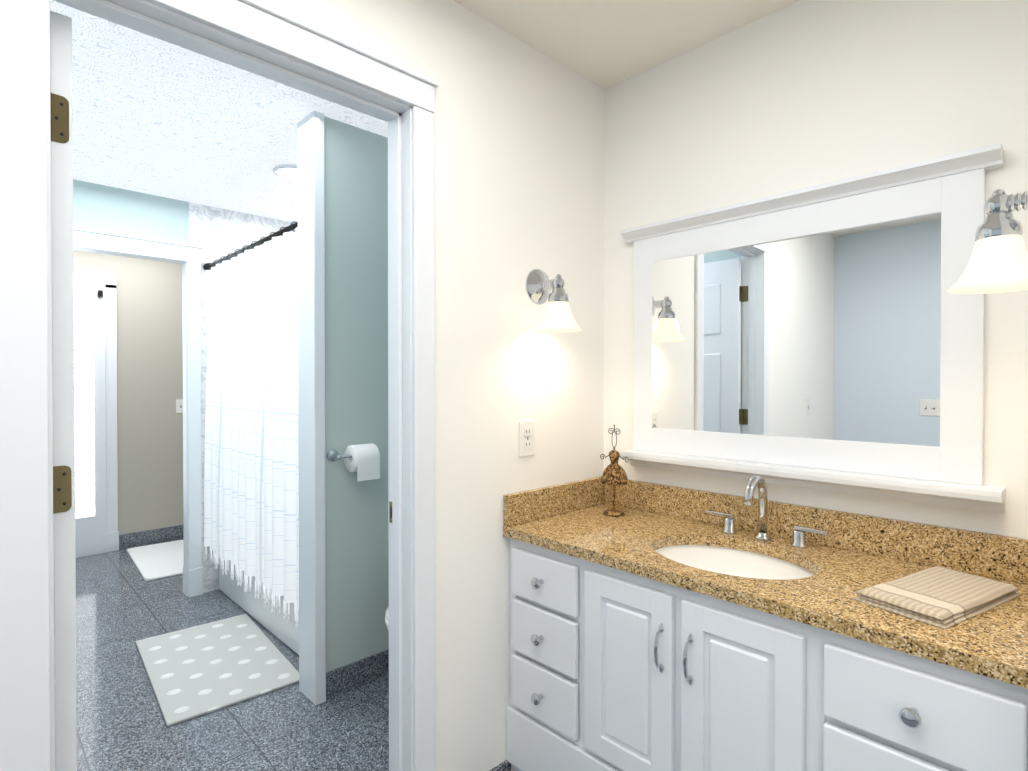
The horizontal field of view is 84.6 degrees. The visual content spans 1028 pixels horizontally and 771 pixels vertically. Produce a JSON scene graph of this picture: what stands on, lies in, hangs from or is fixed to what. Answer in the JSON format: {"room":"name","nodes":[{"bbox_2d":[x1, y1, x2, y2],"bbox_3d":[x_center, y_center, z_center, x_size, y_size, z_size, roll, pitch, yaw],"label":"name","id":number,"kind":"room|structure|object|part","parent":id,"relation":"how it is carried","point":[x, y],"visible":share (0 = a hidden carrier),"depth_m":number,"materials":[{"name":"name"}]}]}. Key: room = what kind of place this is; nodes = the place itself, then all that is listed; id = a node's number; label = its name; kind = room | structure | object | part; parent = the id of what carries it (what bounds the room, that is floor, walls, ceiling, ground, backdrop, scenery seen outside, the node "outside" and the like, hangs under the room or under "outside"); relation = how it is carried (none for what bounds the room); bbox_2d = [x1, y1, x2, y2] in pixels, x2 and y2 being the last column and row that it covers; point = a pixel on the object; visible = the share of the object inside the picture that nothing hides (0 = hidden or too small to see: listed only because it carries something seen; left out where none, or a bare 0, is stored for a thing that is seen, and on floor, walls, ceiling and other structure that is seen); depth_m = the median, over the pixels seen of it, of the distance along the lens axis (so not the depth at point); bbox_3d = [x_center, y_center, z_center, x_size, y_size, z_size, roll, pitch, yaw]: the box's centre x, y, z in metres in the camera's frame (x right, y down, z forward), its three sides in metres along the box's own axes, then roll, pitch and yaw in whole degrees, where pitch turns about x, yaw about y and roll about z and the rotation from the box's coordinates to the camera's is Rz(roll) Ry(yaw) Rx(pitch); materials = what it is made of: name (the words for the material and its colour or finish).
{"room":"bathroom","nodes":[
{"label":"bathroom","id":0,"kind":"room"},
{"bbox_2d":[73,250,182,534],"bbox_3d":[-3.159,0.079,4.519,1.750,2.440,0.110,0,1,-44],"label":"wall","id":1,"kind":"structure","parent":0,"point":[149,392],"depth_m":4.61,"materials":[{"name":"beige paint"}]},
{"bbox_2d":[74,284,106,557],"bbox_3d":[-3.398,0.272,4.160,0.645,2.060,0.073,0,1,-44],"label":"door","id":2,"kind":"structure","parent":1,"relation":"in","point":[90,418],"depth_m":4.31,"materials":[{"name":"white paint"}]},
{"bbox_2d":[74,273,118,551],"bbox_3d":[-3.400,0.227,4.191,0.765,2.150,0.027,0,1,-44],"label":"door frame","id":3,"kind":"structure","parent":1,"relation":"attached to","point":[108,283],"depth_m":4.42,"materials":[{"name":"white paint"}]},
{"bbox_2d":[119,525,183,549],"bbox_3d":[-3.116,1.241,4.485,1.750,0.115,0.012,0,1,-44],"label":"baseboard","id":4,"kind":"structure","parent":1,"relation":"attached to","point":[141,538],"depth_m":4.62,"materials":[{"name":"grey stone"}]},
{"bbox_2d":[176,399,182,412],"bbox_3d":[-2.812,0.173,4.769,0.070,0.115,0.015,0,1,-44],"label":"switch plate","id":5,"kind":"object","parent":1,"relation":"attached to","point":[179,405],"visible":0.81,"depth_m":4.76,"materials":[{"name":"white plastic"}]},
{"bbox_2d":[73,179,295,592],"bbox_3d":[-2.056,0.087,3.506,1.570,2.440,0.080,0,1,-44],"label":"wall","id":6,"kind":"structure","parent":0,"point":[98,207],"depth_m":3.49,"materials":[{"name":"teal paint"}]},
{"bbox_2d":[73,227,204,597],"bbox_3d":[-2.327,0.222,3.245,0.975,2.175,0.136,0,1,-44],"label":"door frame","id":7,"kind":"structure","parent":6,"relation":"attached to","point":[189,257],"depth_m":3.49,"materials":[{"name":"white paint"}]},
{"bbox_2d":[203,221,298,628],"bbox_3d":[-1.404,0.167,3.015,0.072,1.860,1.528,0,1,-44],"label":"shower curtain","id":8,"kind":"object","parent":6,"relation":"attached to","point":[251,497],"visible":0.81,"depth_m":2.92,"materials":[{"name":"white fabric"}]},
{"bbox_2d":[76,539,388,770],"bbox_3d":[-1.221,1.374,1.557,3.310,0.100,7.080,0,1,-44],"label":"floor","id":9,"kind":"structure","parent":0,"point":[123,606],"depth_m":2.28,"materials":[{"name":"tile"}]},
{"bbox_2d":[126,539,183,580],"bbox_3d":[-2.562,1.293,4.264,0.500,0.014,0.920,0,1,-41],"label":"bath mat","id":10,"kind":"object","parent":9,"relation":"on","point":[158,561],"visible":0.5,"depth_m":4.18,"materials":[{"name":"white fabric"}]},
{"bbox_2d":[136,614,298,726],"bbox_3d":[-1.430,1.306,2.695,0.527,0.016,0.915,0,1,-40],"label":"bath mat","id":11,"kind":"object","parent":9,"relation":"on","point":[198,670],"visible":0.98,"depth_m":2.61,"materials":[{"name":"grey fabric"}]},
{"bbox_2d":[219,560,298,655],"bbox_3d":[-1.149,1.059,3.264,0.588,0.500,1.532,0,1,-44],"label":"bathtub","id":12,"kind":"object","parent":9,"relation":"on","point":[286,632],"visible":0.02,"depth_m":3.07,"materials":[{"name":"white ceramic"}]},
{"bbox_2d":[385,606,388,630],"bbox_3d":[-0.246,0.919,2.327,0.604,0.794,0.416,0,1,-44],"label":"toilet","id":13,"kind":"object","parent":9,"relation":"on","point":[387,617],"depth_m":2.17,"materials":[{"name":"white ceramic"}]},
{"bbox_2d":[503,531,1027,770],"bbox_3d":[0.582,0.901,1.511,0.550,0.846,1.260,0,1,-44],"label":"bathroom vanity","id":14,"kind":"object","parent":9,"relation":"on","point":[658,627],"depth_m":1.30,"materials":[{"name":"white paint"}]},
{"bbox_2d":[503,503,1027,678],"bbox_3d":[0.592,0.463,1.515,0.525,0.030,1.264,0,1,-44],"label":"countertop","id":15,"kind":"structure","parent":14,"relation":"on","point":[819,581],"depth_m":1.40,"materials":[{"name":"brown stone"}]},
{"bbox_2d":[600,425,628,516],"bbox_3d":[0.346,0.289,1.948,0.097,0.309,0.120,0,1,-44],"label":"figurine","id":16,"kind":"object","parent":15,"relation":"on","point":[614,474],"visible":1,"depth_m":1.93,"materials":[{"name":"metal"}]},
{"bbox_2d":[705,475,829,548],"bbox_3d":[0.692,0.352,1.612,0.141,0.190,0.350,0,1,-44],"label":"faucet","id":17,"kind":"object","parent":15,"relation":"on","point":[728,534],"depth_m":1.63,"materials":[{"name":"silver metal"}]},
{"bbox_2d":[854,566,1020,629],"bbox_3d":[0.903,0.438,1.202,0.340,0.024,0.167,0,1,-30],"label":"towel","id":18,"kind":"object","parent":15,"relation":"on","point":[941,597],"visible":1,"depth_m":1.16,"materials":[{"name":"beige fabric"}]},
{"bbox_2d":[324,116,388,671],"bbox_3d":[-0.604,0.095,2.628,0.700,2.440,0.120,0,1,-44],"label":"wall","id":19,"kind":"structure","parent":0,"point":[356,350],"depth_m":2.46,"materials":[{"name":"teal paint"}]},
{"bbox_2d":[297,111,325,704],"bbox_3d":[-0.856,0.097,2.386,0.046,2.440,0.162,0,1,-44],"label":"trim","id":20,"kind":"structure","parent":19,"relation":"attached to","point":[311,413],"depth_m":2.34,"materials":[{"name":"white paint"}]},
{"bbox_2d":[326,443,379,480],"bbox_3d":[-0.668,0.324,2.403,0.216,0.145,0.121,0,1,-44],"label":"toilet paper holder","id":21,"kind":"object","parent":19,"relation":"attached to","point":[362,461],"visible":1,"depth_m":2.38,"materials":[{"name":"white paper"}]},
{"bbox_2d":[326,649,388,699],"bbox_3d":[-0.560,1.260,2.588,0.646,0.110,0.012,0,1,-44],"label":"baseboard","id":22,"kind":"structure","parent":19,"relation":"attached to","point":[351,676],"depth_m":2.46,"materials":[{"name":"grey stone"}]},
{"bbox_2d":[50,0,798,222],"bbox_3d":[-1.221,-1.166,1.536,3.310,0.100,7.080,0,1,-44],"label":"ceiling","id":23,"kind":"structure","parent":0,"point":[155,116],"depth_m":2.16,"materials":[{"name":"white paint"}]},
{"bbox_2d":[273,164,297,181],"bbox_3d":[-1.156,-1.106,2.974,0.210,0.043,0.210,0,1,-44],"label":"ceiling light","id":24,"kind":"object","parent":23,"relation":"attached to","point":[289,172],"visible":0.6,"depth_m":2.91,"materials":[{"name":"white glass"}]},
{"bbox_2d":[263,0,603,770],"bbox_3d":[-0.291,0.103,1.617,1.653,2.440,0.110,0,1,-44],"label":"wall","id":25,"kind":"structure","parent":0,"point":[518,160],"depth_m":1.75,"materials":[{"name":"white paint"}]},
{"bbox_2d":[0,0,438,770],"bbox_3d":[-0.599,0.238,1.321,0.930,2.176,0.162,0,1,-44],"label":"door frame","id":26,"kind":"structure","parent":25,"relation":"attached to","point":[262,38],"depth_m":1.21,"materials":[{"name":"white paint"}]},
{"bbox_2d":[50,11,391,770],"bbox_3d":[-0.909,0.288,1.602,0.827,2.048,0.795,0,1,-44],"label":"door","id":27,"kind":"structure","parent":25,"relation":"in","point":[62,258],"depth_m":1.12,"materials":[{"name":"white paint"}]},
{"bbox_3d":[-0.625,0.277,1.353,0.764,1.699,0.042,0,1,-44],"label":"door hinges","id":28,"kind":"part","parent":27,"relation":"part of","materials":[{"name":"brown metal"}]},
{"bbox_2d":[489,760,510,770],"bbox_3d":[-0.120,1.260,1.707,0.297,0.125,0.012,0,1,-44],"label":"baseboard","id":29,"kind":"structure","parent":25,"relation":"attached to","point":[505,765],"depth_m":1.78,"materials":[{"name":"grey stone"}]},
{"bbox_2d":[519,421,534,456],"bbox_3d":[0.043,0.174,1.858,0.070,0.115,0.008,0,1,-44],"label":"electrical outlet plate","id":30,"kind":"object","parent":25,"relation":"attached to","point":[526,438],"visible":1,"depth_m":1.85,"materials":[{"name":"white plastic"}]},
{"bbox_2d":[526,269,581,332],"bbox_3d":[0.138,-0.284,1.836,0.150,0.213,0.169,0,1,-44],"label":"sconce","id":31,"kind":"object","parent":25,"relation":"attached to","point":[540,286],"visible":1,"depth_m":1.81,"materials":[{"name":"white glass"}]},
{"bbox_2d":[503,476,606,526],"bbox_3d":[0.153,0.394,1.955,0.502,0.100,0.020,0,1,-44],"label":"backsplash","id":32,"kind":"structure","parent":25,"relation":"attached to","point":[524,506],"depth_m":1.92,"materials":[{"name":"brown stone"}]},
{"bbox_2d":[604,0,1027,538],"bbox_3d":[1.347,0.107,1.189,0.110,2.440,3.000,0,1,-44],"label":"wall","id":33,"kind":"structure","parent":0,"point":[799,94],"depth_m":1.58,"materials":[{"name":"white paint"}]},
{"bbox_2d":[620,143,1005,512],"bbox_3d":[0.753,-0.129,1.659,0.086,0.843,1.043,0,1,-44],"label":"mirror","id":34,"kind":"object","parent":33,"relation":"attached to","point":[829,336],"visible":0.98,"depth_m":1.57,"materials":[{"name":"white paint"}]},
{"bbox_2d":[607,479,1027,582],"bbox_3d":[0.774,0.396,1.689,0.020,0.100,1.264,0,1,-44],"label":"backsplash","id":35,"kind":"structure","parent":33,"relation":"attached to","point":[980,553],"depth_m":1.54,"materials":[{"name":"brown stone"}]},
{"bbox_3d":[1.043,0.109,0.979,0.620,2.440,0.120,0,1,-44],"label":"wall","id":36,"kind":"structure","parent":0,"visible":0},
{"bbox_2d":[947,189,1027,293],"bbox_3d":[0.905,-0.287,1.041,0.150,0.213,0.169,0,1,-44],"label":"sconce","id":37,"kind":"object","parent":36,"relation":"attached to","point":[998,262],"visible":1,"depth_m":1.02,"materials":[{"name":"white glass"}]}
]}

